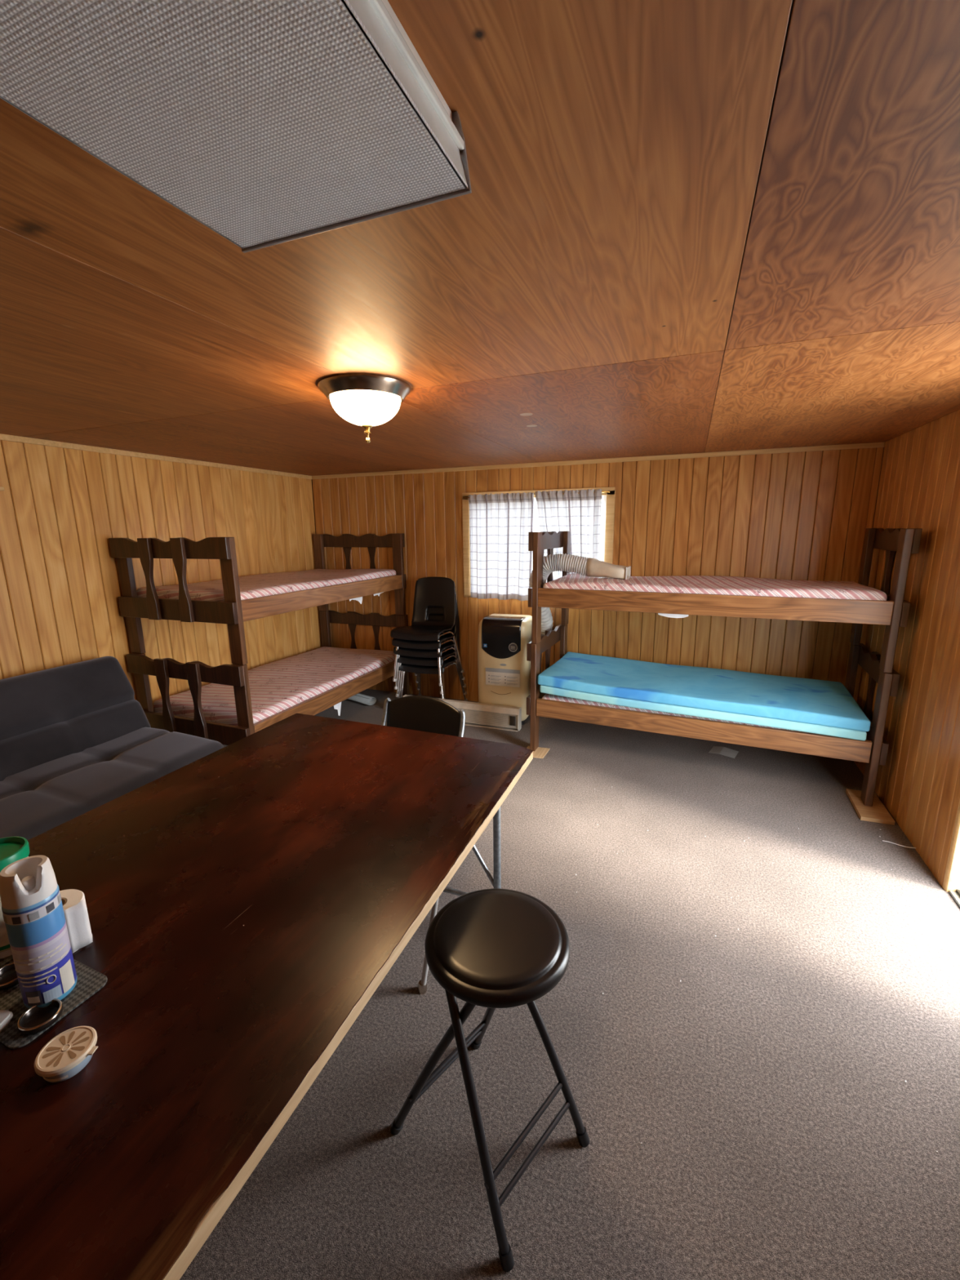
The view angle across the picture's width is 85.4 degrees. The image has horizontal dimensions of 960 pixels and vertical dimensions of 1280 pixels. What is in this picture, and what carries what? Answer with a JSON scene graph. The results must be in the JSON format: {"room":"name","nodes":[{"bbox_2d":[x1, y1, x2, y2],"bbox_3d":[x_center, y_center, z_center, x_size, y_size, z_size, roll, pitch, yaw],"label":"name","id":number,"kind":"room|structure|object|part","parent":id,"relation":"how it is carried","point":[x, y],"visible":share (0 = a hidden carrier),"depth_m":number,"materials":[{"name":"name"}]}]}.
{"room":"dormitory","nodes":[
{"label":"dormitory","id":0,"kind":"room"},
{"bbox_2d":[0,440,321,706],"bbox_3d":[-2.761,0.005,2.610,0.100,2.130,6.120,4,13,21],"label":"wall","id":1,"kind":"structure","parent":0,"point":[60,508],"depth_m":3.40,"materials":[{"name":"brown wood"}]},
{"bbox_2d":[0,433,311,479],"bbox_3d":[-2.721,-0.998,2.376,0.012,0.032,5.920,4,13,21],"label":"trim","id":2,"kind":"structure","parent":1,"relation":"attached to","point":[2,437],"depth_m":3.44,"materials":[{"name":"brown wood"}]},
{"bbox_2d":[0,0,959,475],"bbox_3d":[-0.583,-0.911,1.533,4.810,0.101,6.120,4,13,21],"label":"ceiling","id":3,"kind":"structure","parent":0,"point":[683,226],"depth_m":1.08,"materials":[{"name":"brown wood"}]},
{"bbox_3d":[-2.471,-0.850,1.561,1.082,0.012,2.440,4,13,21],"label":"panel","id":4,"kind":"part","parent":3,"relation":"part of","materials":[{"name":"brown wood"}]},
{"bbox_3d":[-1.402,-0.775,1.146,1.212,0.012,2.440,4,13,21],"label":"panel","id":5,"kind":"part","parent":3,"relation":"part of","materials":[{"name":"brown wood"}]},
{"bbox_3d":[-1.581,-1.329,3.770,1.082,0.012,2.416,4,13,21],"label":"panel","id":6,"kind":"part","parent":3,"relation":"part of","materials":[{"name":"brown wood"}]},
{"bbox_2d":[0,0,471,253],"bbox_3d":[-0.420,-0.530,0.192,0.394,0.093,1.232,4,13,21],"label":"fluorescent fixture","id":7,"kind":"object","parent":3,"relation":"attached to","point":[265,123],"visible":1,"depth_m":0.55,"materials":[{"name":"plastic"}]},
{"bbox_3d":[-0.512,-1.254,3.356,1.212,0.012,2.416,4,13,21],"label":"panel","id":8,"kind":"part","parent":3,"relation":"part of","materials":[{"name":"brown wood"}]},
{"bbox_2d":[317,373,410,443],"bbox_3d":[-0.429,-0.849,1.968,0.340,0.205,0.340,4,13,21],"label":"ceiling lamp","id":9,"kind":"object","parent":3,"relation":"attached to","point":[366,400],"visible":1,"depth_m":1.86,"materials":[{"name":"glass"}]},
{"bbox_3d":[-0.429,-0.863,1.966,0.262,0.098,0.262,4,13,21],"label":"lamp shade","id":10,"kind":"part","parent":9,"relation":"part of","materials":[{"name":"white"}]},
{"bbox_3d":[-0.267,-0.695,0.706,1.224,0.012,2.440,4,13,21],"label":"panel","id":11,"kind":"part","parent":3,"relation":"part of","materials":[{"name":"brown wood"}]},
{"bbox_2d":[520,413,532,415],"bbox_3d":[0.218,-1.064,2.453,0.060,0.002,0.060,4,13,21],"label":"recessed light","id":12,"kind":"object","parent":3,"relation":"in","point":[521,414],"depth_m":2.45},
{"bbox_2d":[526,424,537,426],"bbox_3d":[0.271,-1.123,2.727,0.056,0.002,0.056,4,13,21],"label":"recessed light","id":13,"kind":"object","parent":3,"relation":"in","point":[527,425],"depth_m":2.72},
{"bbox_3d":[0.623,-1.173,2.916,1.224,0.012,2.416,4,13,21],"label":"panel","id":14,"kind":"part","parent":3,"relation":"part of","materials":[{"name":"brown wood"}]},
{"bbox_3d":[1.699,-1.097,2.499,1.084,0.012,2.416,4,13,21],"label":"panel","id":15,"kind":"part","parent":3,"relation":"part of","materials":[{"name":"brown wood"}]},
{"bbox_3d":[0.808,-0.619,0.289,1.084,0.012,2.440,4,13,21],"label":"panel","id":16,"kind":"part","parent":3,"relation":"part of","materials":[{"name":"brown wood"}]},
{"bbox_2d":[179,688,959,1279],"bbox_3d":[-0.548,1.242,1.986,4.830,0.080,6.120,4,13,21],"label":"floor","id":17,"kind":"structure","parent":0,"point":[783,1134],"depth_m":1.56,"materials":[{"name":"carpet"}]},
{"bbox_2d":[0,656,223,839],"bbox_3d":[-2.261,0.712,2.363,0.980,0.839,1.880,4,13,21],"label":"futon sofa","id":18,"kind":"object","parent":17,"relation":"on","point":[76,739],"visible":0.86,"depth_m":2.76,"materials":[{"name":"fabric"}]},
{"bbox_2d":[0,656,151,781],"bbox_3d":[-2.549,0.535,2.452,0.160,0.560,1.860,-25,1,25],"label":"backrest","id":19,"kind":"object","parent":18,"relation":"on","point":[48,716],"depth_m":2.89,"materials":[{"name":"fabric"}]},
{"bbox_2d":[0,727,223,839],"bbox_3d":[-2.190,0.813,2.346,0.820,0.186,1.860,4,13,21],"label":"seat cushion","id":20,"kind":"object","parent":18,"relation":"on","point":[40,796],"depth_m":2.60,"materials":[{"name":"fabric"}]},
{"bbox_2d":[108,533,409,745],"bbox_3d":[-1.523,-0.057,4.220,0.985,1.555,2.104,4,13,21],"label":"bunk bed","id":21,"kind":"object","parent":17,"relation":"on","point":[233,611],"visible":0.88,"depth_m":3.34,"materials":[{"name":"brown wood"}]},
{"bbox_3d":[-2.297,-0.284,3.415,0.095,0.758,0.038,4,13,21],"label":"post","id":22,"kind":"part","parent":21,"relation":"part of","materials":[{"name":"wood"}]},
{"bbox_3d":[-2.290,0.478,3.571,0.095,0.795,0.038,4,13,21],"label":"post","id":23,"kind":"part","parent":21,"relation":"part of","materials":[{"name":"wood"}]},
{"bbox_3d":[-1.899,-0.558,3.158,0.985,0.125,0.030,4,13,21],"label":"scalloped rail","id":24,"kind":"part","parent":21,"relation":"part of","materials":[{"name":"wood"}]},
{"bbox_3d":[-1.895,-0.189,3.236,0.985,0.130,0.030,4,13,21],"label":"rail","id":25,"kind":"part","parent":21,"relation":"part of","materials":[{"name":"wood"}]},
{"bbox_3d":[-1.893,0.187,3.310,0.985,0.125,0.030,4,13,21],"label":"scalloped rail","id":26,"kind":"part","parent":21,"relation":"part of","materials":[{"name":"wood"}]},
{"bbox_3d":[-1.888,0.576,3.392,0.985,0.130,0.030,4,13,21],"label":"rail","id":27,"kind":"part","parent":21,"relation":"part of","materials":[{"name":"wood"}]},
{"bbox_3d":[-1.469,-0.226,3.094,0.095,0.758,0.038,4,13,21],"label":"post","id":28,"kind":"part","parent":21,"relation":"part of","materials":[{"name":"wood"}]},
{"bbox_3d":[-1.462,0.537,3.249,0.095,0.795,0.038,4,13,21],"label":"post","id":29,"kind":"part","parent":21,"relation":"part of","materials":[{"name":"wood"}]},
{"bbox_2d":[137,568,395,601],"bbox_3d":[-1.526,-0.440,4.138,0.900,0.135,1.870,4,13,21],"label":"mattress","id":30,"kind":"object","parent":21,"relation":"on","point":[252,586],"visible":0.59,"depth_m":3.74,"materials":[{"name":"fabric"}]},
{"bbox_2d":[153,646,395,725],"bbox_3d":[-1.518,0.326,4.300,0.900,0.140,1.870,4,13,21],"label":"mattress","id":31,"kind":"object","parent":21,"relation":"on","point":[277,686],"visible":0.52,"depth_m":3.98,"materials":[{"name":"fabric"}]},
{"bbox_3d":[-1.585,-0.667,5.180,0.095,0.758,0.038,4,13,21],"label":"post","id":32,"kind":"part","parent":21,"relation":"part of","materials":[{"name":"wood"}]},
{"bbox_3d":[-1.086,-0.359,3.978,0.030,0.127,1.904,4,13,21],"label":"rail","id":33,"kind":"part","parent":21,"relation":"part of","materials":[{"name":"wood"}]},
{"bbox_3d":[-1.077,0.410,4.141,0.030,0.125,1.904,4,13,21],"label":"rail","id":34,"kind":"part","parent":21,"relation":"part of","materials":[{"name":"wood"}]},
{"bbox_3d":[-1.574,0.093,5.347,0.095,0.795,0.038,4,13,21],"label":"post","id":35,"kind":"part","parent":21,"relation":"part of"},
{"bbox_2d":[333,702,341,715],"bbox_3d":[-1.128,0.518,4.105,0.002,0.190,0.115,4,13,21],"label":"lining","id":36,"kind":"object","parent":21,"relation":"hanging from","point":[337,706],"visible":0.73,"depth_m":4.13,"materials":[{"name":"fabric"}]},
{"bbox_2d":[349,596,362,604],"bbox_3d":[-1.013,-0.339,4.245,0.002,0.115,0.190,4,13,21],"label":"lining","id":37,"kind":"object","parent":21,"relation":"hanging from","point":[359,599],"visible":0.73,"depth_m":4.28,"materials":[{"name":"fabric"}]},
{"bbox_3d":[-1.162,-0.954,4.985,0.985,0.125,0.030,4,13,21],"label":"scalloped rail","id":38,"kind":"part","parent":21,"relation":"part of","materials":[{"name":"wood"}]},
{"bbox_3d":[-1.151,-0.212,5.148,0.985,0.125,0.030,4,13,21],"label":"scalloped rail","id":39,"kind":"part","parent":21,"relation":"part of","materials":[{"name":"wood"}]},
{"bbox_3d":[-0.757,-0.608,4.859,0.095,0.758,0.038,4,13,21],"label":"post","id":40,"kind":"part","parent":21,"relation":"part of","materials":[{"name":"wood"}]},
{"bbox_3d":[-0.746,0.152,5.026,0.095,0.795,0.038,4,13,21],"label":"post","id":41,"kind":"part","parent":21,"relation":"part of","materials":[{"name":"wood"}]},
{"bbox_3d":[-1.158,-0.585,5.064,0.985,0.130,0.030,4,13,21],"label":"rail","id":42,"kind":"part","parent":21,"relation":"part of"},
{"bbox_2d":[0,713,533,1279],"bbox_3d":[-0.769,0.988,1.222,1.168,0.742,2.440,4,13,21],"label":"folding table","id":43,"kind":"object","parent":17,"relation":"on","point":[247,901],"visible":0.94,"depth_m":1.05,"materials":[{"name":"brown wood"}]},
{"bbox_2d":[0,1009,13,1031],"bbox_3d":[-0.884,0.674,0.874,0.124,0.018,0.104,0,12,2],"label":"pack","id":44,"kind":"object","parent":43,"relation":"on","point":[6,1016],"visible":1,"depth_m":0.91,"materials":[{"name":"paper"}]},
{"bbox_2d":[0,955,107,1048],"bbox_3d":[-0.930,0.653,1.013,0.420,0.004,0.155,5,13,23],"label":"placemat","id":45,"kind":"object","parent":43,"relation":"on","point":[90,981],"visible":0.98,"depth_m":0.96,"materials":[{"name":"fabric"}]},
{"bbox_2d":[0,961,18,991],"bbox_3d":[-0.902,0.645,1.000,0.062,0.015,0.062,4,13,21],"label":"cup","id":46,"kind":"object","parent":45,"relation":"on","point":[8,975],"visible":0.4,"depth_m":1.00,"materials":[{"name":"ceramic"}]},
{"bbox_2d":[0,836,30,958],"bbox_3d":[-0.989,0.533,1.076,0.114,0.213,0.114,4,13,21],"label":"tub","id":47,"kind":"object","parent":45,"relation":"on","point":[12,849],"visible":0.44,"depth_m":1.06,"materials":[{"name":"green plastic"}]},
{"bbox_3d":[-0.990,0.442,1.057,0.114,0.027,0.114,4,13,21],"label":"lid","id":48,"kind":"part","parent":47,"relation":"part of","materials":[{"name":"green plastic"}]},
{"bbox_2d":[0,854,77,1008],"bbox_3d":[-0.800,0.527,0.942,0.080,0.268,0.079,10,16,41],"label":"spray can","id":49,"kind":"object","parent":45,"relation":"on","point":[33,910],"visible":1,"depth_m":0.92,"materials":[{"name":"metal"}]},
{"bbox_2d":[13,942,75,1005],"bbox_3d":[-0.787,0.601,0.944,0.048,0.096,0.063,4,13,21],"label":"print","id":50,"kind":"object","parent":49,"relation":"attached to","point":[46,974],"depth_m":0.93},
{"bbox_2d":[17,998,62,1035],"bbox_3d":[-0.771,0.662,0.914,0.062,0.015,0.062,4,13,21],"label":"cup","id":51,"kind":"object","parent":45,"relation":"on","point":[35,1020],"visible":1,"depth_m":0.91,"materials":[{"name":"ceramic"}]},
{"bbox_2d":[34,1026,97,1082],"bbox_3d":[-0.666,0.672,0.841,0.080,0.032,0.080,10,16,42],"label":"air freshener","id":52,"kind":"object","parent":43,"relation":"on","point":[64,1056],"visible":1,"depth_m":0.83,"materials":[{"name":"plastic"}]},
{"bbox_2d":[44,1054,93,1082],"bbox_3d":[-0.666,0.676,0.842,0.070,0.024,0.070,0,12,2],"label":"tub","id":53,"kind":"object","parent":52,"relation":"attached to","point":[57,1068],"depth_m":0.82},
{"bbox_2d":[59,888,93,953],"bbox_3d":[-0.876,0.585,1.079,0.100,0.108,0.100,-11,16,-41],"label":"toilet roll","id":54,"kind":"object","parent":43,"relation":"on","point":[73,901],"visible":0.38,"depth_m":1.07,"materials":[{"name":"paper"}]},
{"bbox_3d":[-0.151,0.887,1.742,0.131,0.709,0.019,2,12,11],"label":"support leg","id":55,"kind":"part","parent":43,"relation":"part of","materials":[{"name":"metal"}]},
{"bbox_3d":[0.066,0.828,2.006,0.029,0.706,0.028,4,13,21],"label":"leg","id":56,"kind":"part","parent":43,"relation":"part of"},
{"bbox_2d":[346,693,376,705],"bbox_3d":[-1.297,0.521,5.014,0.750,0.071,0.112,8,15,36],"label":"rolled mat","id":57,"kind":"object","parent":17,"relation":"on","point":[360,698],"visible":0.44,"depth_m":4.83,"materials":[{"name":"fabric"}]},
{"bbox_2d":[381,695,475,845],"bbox_3d":[-0.323,0.695,2.442,0.452,0.806,0.529,5,13,25],"label":"folding chair","id":58,"kind":"object","parent":17,"relation":"on","point":[416,713],"visible":0.34,"depth_m":2.50,"materials":[{"name":"black plastic"}]},
{"bbox_3d":[-0.537,0.703,2.481,0.033,0.779,0.410,5,13,25],"label":"leg","id":59,"kind":"part","parent":58,"relation":"part of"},
{"bbox_3d":[-0.268,0.373,2.498,0.412,0.202,0.058,5,13,25],"label":"backrest","id":60,"kind":"part","parent":58,"relation":"part of","materials":[{"name":"black plastic"}]},
{"bbox_3d":[-0.159,0.736,2.303,0.033,0.779,0.410,5,13,25],"label":"leg","id":61,"kind":"part","parent":58,"relation":"part of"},
{"bbox_2d":[399,615,467,701],"bbox_3d":[-0.437,0.186,4.687,0.512,0.868,0.494,4,13,19],"label":"chair","id":62,"kind":"object","parent":17,"relation":"on","point":[419,669],"visible":0.36,"depth_m":4.52,"materials":[{"name":"black plastic"}]},
{"bbox_3d":[-0.621,0.395,4.799,0.084,0.416,0.470,3,12,16],"label":"leg frame","id":63,"kind":"part","parent":62,"relation":"part of","materials":[{"name":"silver metal"}]},
{"bbox_2d":[397,608,466,698],"bbox_3d":[-0.444,0.115,4.654,0.512,0.868,0.494,4,13,19],"label":"chair","id":64,"kind":"object","parent":62,"relation":"on","point":[446,655],"visible":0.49,"depth_m":4.48,"materials":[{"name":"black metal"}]},
{"bbox_3d":[-0.628,0.325,4.766,0.084,0.416,0.470,3,12,16],"label":"leg frame","id":65,"kind":"part","parent":64,"relation":"part of","materials":[{"name":"silver metal"}]},
{"bbox_2d":[393,600,466,698],"bbox_3d":[-0.451,0.045,4.620,0.512,0.868,0.494,4,13,19],"label":"chair","id":66,"kind":"object","parent":64,"relation":"on","point":[422,653],"visible":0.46,"depth_m":4.46,"materials":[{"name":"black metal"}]},
{"bbox_3d":[-0.636,0.254,4.732,0.084,0.416,0.470,3,12,16],"label":"leg frame","id":67,"kind":"part","parent":66,"relation":"part of","materials":[{"name":"silver metal"}]},
{"bbox_2d":[391,593,465,693],"bbox_3d":[-0.459,-0.026,4.587,0.512,0.868,0.494,4,13,19],"label":"chair","id":68,"kind":"object","parent":66,"relation":"on","point":[425,645],"visible":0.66,"depth_m":4.44,"materials":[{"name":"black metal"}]},
{"bbox_3d":[-0.643,0.184,4.699,0.084,0.416,0.470,3,12,16],"label":"leg frame","id":69,"kind":"part","parent":68,"relation":"part of","materials":[{"name":"silver metal"}]},
{"bbox_2d":[390,577,464,686],"bbox_3d":[-0.466,-0.097,4.554,0.512,0.868,0.494,4,13,19],"label":"chair","id":70,"kind":"object","parent":68,"relation":"on","point":[429,592],"visible":0.97,"depth_m":4.66,"materials":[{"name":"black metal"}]},
{"bbox_3d":[-0.650,0.113,4.666,0.084,0.416,0.470,3,12,16],"label":"leg frame","id":71,"kind":"part","parent":70,"relation":"part of","materials":[{"name":"silver metal"}]},
{"bbox_3d":[-0.276,0.136,4.535,0.084,0.416,0.470,4,13,22],"label":"leg frame","id":72,"kind":"part","parent":70,"relation":"part of","materials":[{"name":"silver metal"}]},
{"bbox_3d":[-0.269,0.207,4.569,0.084,0.416,0.470,4,13,22],"label":"leg frame","id":73,"kind":"part","parent":68,"relation":"part of","materials":[{"name":"silver metal"}]},
{"bbox_3d":[-0.262,0.278,4.602,0.084,0.416,0.470,4,13,22],"label":"leg frame","id":74,"kind":"part","parent":66,"relation":"part of","materials":[{"name":"silver metal"}]},
{"bbox_3d":[-0.255,0.348,4.635,0.084,0.416,0.470,4,13,22],"label":"leg frame","id":75,"kind":"part","parent":64,"relation":"part of","materials":[{"name":"silver metal"}]},
{"bbox_3d":[-0.247,0.419,4.668,0.084,0.416,0.470,4,13,22],"label":"leg frame","id":76,"kind":"part","parent":62,"relation":"part of","materials":[{"name":"silver metal"}]},
{"bbox_2d":[402,694,521,731],"bbox_3d":[-0.171,0.604,4.342,1.050,0.182,0.080,4,13,20],"label":"baseboard heater","id":77,"kind":"object","parent":17,"relation":"on","point":[505,717],"visible":0.62,"depth_m":4.23,"materials":[{"name":"metal"}]},
{"bbox_2d":[510,715,515,725],"bbox_3d":[0.261,0.645,4.150,0.046,0.080,0.006,4,13,20],"label":"grille","id":78,"kind":"object","parent":77,"relation":"attached to","point":[513,718],"depth_m":4.15,"materials":[{"name":"metal"}]},
{"bbox_2d":[390,888,589,1271],"bbox_3d":[0.034,1.021,1.339,0.421,0.618,0.384,10,16,42],"label":"folding stool","id":79,"kind":"object","parent":17,"relation":"on","point":[492,948],"visible":1,"depth_m":1.24,"materials":[{"name":"black plastic"}]},
{"bbox_3d":[-0.109,1.049,1.294,0.288,0.581,0.029,4,13,21],"label":"leg","id":80,"kind":"part","parent":79,"relation":"part of","materials":[{"name":"metal"}]},
{"bbox_3d":[-0.012,1.070,1.191,0.232,0.581,0.174,4,13,21],"label":"leg","id":81,"kind":"part","parent":79,"relation":"part of","materials":[{"name":"metal"}]},
{"bbox_3d":[0.046,1.013,1.457,0.028,0.581,0.287,-7,13,-26],"label":"leg","id":82,"kind":"part","parent":79,"relation":"part of","materials":[{"name":"metal"}]},
{"bbox_3d":[0.043,0.741,1.287,0.357,0.048,0.357,4,13,21],"label":"seat","id":83,"kind":"part","parent":79,"relation":"part of","materials":[{"name":"black plastic"}]},
{"bbox_3d":[0.159,1.030,1.372,0.280,0.581,0.026,6,14,27],"label":"leg","id":84,"kind":"part","parent":79,"relation":"part of","materials":[{"name":"metal"}]},
{"bbox_2d":[526,746,550,758],"bbox_3d":[0.403,0.811,3.758,0.164,0.006,0.190,4,13,21],"label":"wood shim","id":85,"kind":"object","parent":17,"relation":"on","point":[540,753],"visible":0.71,"depth_m":3.75,"materials":[{"name":"wood"}]},
{"bbox_2d":[477,553,631,724],"bbox_3d":[0.527,-0.001,4.214,1.347,1.402,0.487,5,13,26],"label":"air conditioner","id":86,"kind":"object","parent":17,"relation":"on","point":[504,669],"visible":0.66,"depth_m":4.17,"materials":[{"name":"beige plastic"}]},
{"bbox_3d":[0.191,-0.022,4.225,0.324,0.317,0.172,3,13,18],"label":"black panel","id":87,"kind":"part","parent":86,"relation":"part of","materials":[{"name":"plastic"}]},
{"bbox_2d":[708,746,738,758],"bbox_3d":[1.745,0.798,3.725,0.175,0.011,0.150,8,15,35],"label":"paper sheet","id":88,"kind":"object","parent":17,"relation":"on","point":[724,751],"visible":1,"depth_m":3.72,"materials":[{"name":"paper"}]},
{"bbox_2d":[526,528,922,806],"bbox_3d":[1.455,0.040,3.572,2.154,1.555,0.835,5,13,24],"label":"bunk bed","id":89,"kind":"object","parent":17,"relation":"on","point":[893,613],"visible":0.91,"depth_m":3.16,"materials":[{"name":"brown wood"}]},
{"bbox_3d":[0.394,0.407,3.731,0.038,0.795,0.095,5,13,24],"label":"post","id":90,"kind":"part","parent":89,"relation":"part of","materials":[{"name":"wood"}]},
{"bbox_3d":[0.517,0.394,4.087,0.030,0.130,0.835,5,13,24],"label":"rail","id":91,"kind":"part","parent":89,"relation":"part of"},
{"bbox_3d":[0.391,-0.354,3.567,0.038,0.758,0.095,5,13,24],"label":"post","id":92,"kind":"part","parent":89,"relation":"part of","materials":[{"name":"wood"}]},
{"bbox_3d":[0.514,-0.368,3.922,0.030,0.130,0.835,5,13,24],"label":"rail","id":93,"kind":"part","parent":89,"relation":"part of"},
{"bbox_3d":[0.513,0.005,4.004,0.030,0.125,0.835,5,13,24],"label":"scalloped rail","id":94,"kind":"part","parent":89,"relation":"part of","materials":[{"name":"wood"}]},
{"bbox_3d":[0.510,-0.738,3.844,0.030,0.125,0.835,5,13,24],"label":"scalloped rail","id":95,"kind":"part","parent":89,"relation":"part of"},
{"bbox_3d":[0.701,0.264,4.389,0.038,0.795,0.095,5,13,24],"label":"post","id":96,"kind":"part","parent":89,"relation":"part of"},
{"bbox_3d":[0.698,-0.497,4.225,0.038,0.758,0.095,5,13,24],"label":"post","id":97,"kind":"part","parent":89,"relation":"part of","materials":[{"name":"wood"}]},
{"bbox_2d":[657,613,688,617],"bbox_3d":[1.193,-0.172,3.231,0.200,0.070,0.002,5,13,24],"label":"lining","id":98,"kind":"object","parent":89,"relation":"hanging from","point":[671,615],"visible":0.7,"depth_m":3.23,"materials":[{"name":"fabric"}]},
{"bbox_2d":[542,693,809,733],"bbox_3d":[1.460,0.442,3.659,1.920,0.110,0.755,5,13,24],"label":"mattress","id":99,"kind":"object","parent":89,"relation":"on","point":[547,696],"visible":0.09,"depth_m":3.49,"materials":[{"name":"fabric"}]},
{"bbox_2d":[539,684,866,740],"bbox_3d":[1.442,0.367,3.611,1.900,0.106,0.775,5,13,24],"label":"pad","id":100,"kind":"object","parent":99,"relation":"on","point":[726,716],"visible":0.32,"depth_m":3.20,"materials":[{"name":"fabric"}]},
{"bbox_2d":[537,651,871,731],"bbox_3d":[1.442,0.301,3.609,1.925,0.124,0.800,5,13,24],"label":"pad","id":101,"kind":"object","parent":100,"relation":"on","point":[806,700],"visible":1,"depth_m":3.41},
{"bbox_3d":[1.295,0.552,3.310,1.954,0.125,0.030,5,13,24],"label":"rail","id":102,"kind":"part","parent":89,"relation":"part of","materials":[{"name":"wood"}]},
{"bbox_2d":[542,573,887,600],"bbox_3d":[1.451,-0.338,3.494,1.920,0.135,0.755,5,13,24],"label":"mattress","id":103,"kind":"object","parent":89,"relation":"on","point":[704,584],"visible":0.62,"depth_m":3.27,"materials":[{"name":"fabric"}]},
{"bbox_3d":[1.286,-0.216,3.147,1.954,0.127,0.030,5,13,24],"label":"rail","id":104,"kind":"part","parent":89,"relation":"part of","materials":[{"name":"wood"}]},
{"bbox_3d":[2.524,0.416,3.571,0.038,0.795,0.095,5,13,24],"label":"post","id":105,"kind":"part","parent":89,"relation":"part of","materials":[{"name":"wood"}]},
{"bbox_3d":[2.510,-0.346,3.413,0.038,0.758,0.095,5,13,24],"label":"post","id":106,"kind":"part","parent":89,"relation":"part of","materials":[{"name":"wood"}]},
{"bbox_3d":[2.403,0.552,3.242,0.030,0.130,0.835,5,13,24],"label":"rail","id":107,"kind":"part","parent":89,"relation":"part of","materials":[{"name":"wood"}]},
{"bbox_3d":[2.217,0.559,2.913,0.038,0.795,0.095,5,13,24],"label":"post","id":108,"kind":"part","parent":89,"relation":"part of","materials":[{"name":"wood"}]},
{"bbox_3d":[2.398,0.163,3.159,0.030,0.125,0.835,5,13,24],"label":"scalloped rail","id":109,"kind":"part","parent":89,"relation":"part of","materials":[{"name":"wood"}]},
{"bbox_3d":[2.388,-0.212,3.082,0.030,0.130,0.835,5,13,24],"label":"rail","id":110,"kind":"part","parent":89,"relation":"part of","materials":[{"name":"wood"}]},
{"bbox_3d":[2.203,-0.203,2.755,0.038,0.758,0.095,5,13,24],"label":"post","id":111,"kind":"part","parent":89,"relation":"part of","materials":[{"name":"wood"}]},
{"bbox_3d":[2.384,-0.581,3.004,0.030,0.125,0.835,5,13,24],"label":"scalloped rail","id":112,"kind":"part","parent":89,"relation":"part of","materials":[{"name":"wood"}]},
{"bbox_2d":[845,788,894,825],"bbox_3d":[2.217,0.948,2.974,0.155,0.022,0.340,4,13,21],"label":"wood block","id":113,"kind":"object","parent":17,"relation":"on","point":[877,813],"visible":0.97,"depth_m":2.91,"materials":[{"name":"wood"}]},
{"bbox_2d":[882,840,915,848],"bbox_3d":[2.099,1.021,2.605,0.015,0.029,0.134,-10,15,-38],"label":"thread","id":114,"kind":"object","parent":17,"relation":"on","point":[882,840],"visible":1,"depth_m":2.61},
{"bbox_2d":[311,447,884,702],"bbox_3d":[0.533,-0.433,4.497,4.810,2.130,0.100,4,13,21],"label":"wall","id":115,"kind":"structure","parent":0,"point":[805,515],"depth_m":4.01,"materials":[{"name":"brown wood"}]},
{"bbox_2d":[462,486,615,596],"bbox_3d":[0.474,-0.803,4.430,1.304,0.907,0.120,4,13,21],"label":"window","id":116,"kind":"structure","parent":115,"relation":"in","point":[608,500],"depth_m":4.25,"materials":[{"name":"brown wood"}]},
{"bbox_3d":[-0.119,-0.823,4.613,0.067,0.880,0.014,4,13,21],"label":"casing","id":117,"kind":"part","parent":116,"relation":"part of","materials":[{"name":"brown wood"}]},
{"bbox_2d":[462,491,610,498],"bbox_3d":[0.435,-1.191,4.279,1.245,0.016,0.043,4,13,21],"label":"curtain rod","id":118,"kind":"object","parent":116,"relation":"attached to","point":[602,491],"visible":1,"depth_m":4.12,"materials":[{"name":"gold metal"}]},
{"bbox_2d":[467,492,533,600],"bbox_3d":[0.171,-0.786,4.436,0.586,0.897,0.081,4,13,21],"label":"curtain","id":119,"kind":"object","parent":118,"relation":"hanging from","point":[500,524],"visible":1,"depth_m":4.45,"materials":[{"name":"white fabric"}]},
{"bbox_2d":[535,488,602,580],"bbox_3d":[0.703,-0.753,4.233,0.536,0.903,0.074,4,13,21],"label":"curtain","id":120,"kind":"object","parent":118,"relation":"hanging from","point":[580,514],"visible":0.47,"depth_m":4.18,"materials":[{"name":"white fabric"}]},
{"bbox_3d":[0.452,-1.208,4.299,1.300,0.060,0.014,4,13,21],"label":"casing","id":121,"kind":"part","parent":116,"relation":"part of","materials":[{"name":"brown wood"}]},
{"bbox_3d":[0.753,-0.768,4.351,0.540,0.780,0.004,4,13,21],"label":"pane","id":122,"kind":"part","parent":116,"relation":"part of","materials":[{"name":"clear glass"}]},
{"bbox_3d":[1.013,-0.746,4.236,0.030,0.840,0.100,4,13,21],"label":"sash","id":123,"kind":"part","parent":116,"relation":"part of","materials":[{"name":"white paint"}]},
{"bbox_3d":[1.032,-0.742,4.166,0.067,0.880,0.014,4,13,21],"label":"casing","id":124,"kind":"part","parent":116,"relation":"part of","materials":[{"name":"brown wood"}]},
{"bbox_2d":[311,441,884,479],"bbox_3d":[0.506,-1.428,4.231,4.598,0.032,0.012,4,13,21],"label":"trim","id":125,"kind":"structure","parent":115,"relation":"attached to","point":[872,445],"depth_m":3.99,"materials":[{"name":"brown wood"}]},
{"bbox_2d":[853,408,959,886],"bbox_3d":[1.621,0.315,0.910,0.100,2.130,6.120,4,13,21],"label":"wall","id":126,"kind":"structure","parent":0,"point":[918,784],"depth_m":2.65,"materials":[{"name":"brown wood"}]},
{"bbox_2d":[942,799,959,907],"bbox_3d":[1.952,0.222,1.692,0.140,1.980,0.860,4,13,21],"label":"door","id":127,"kind":"structure","parent":126,"relation":"in","point":[951,884],"depth_m":2.26,"materials":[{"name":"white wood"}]}
]}

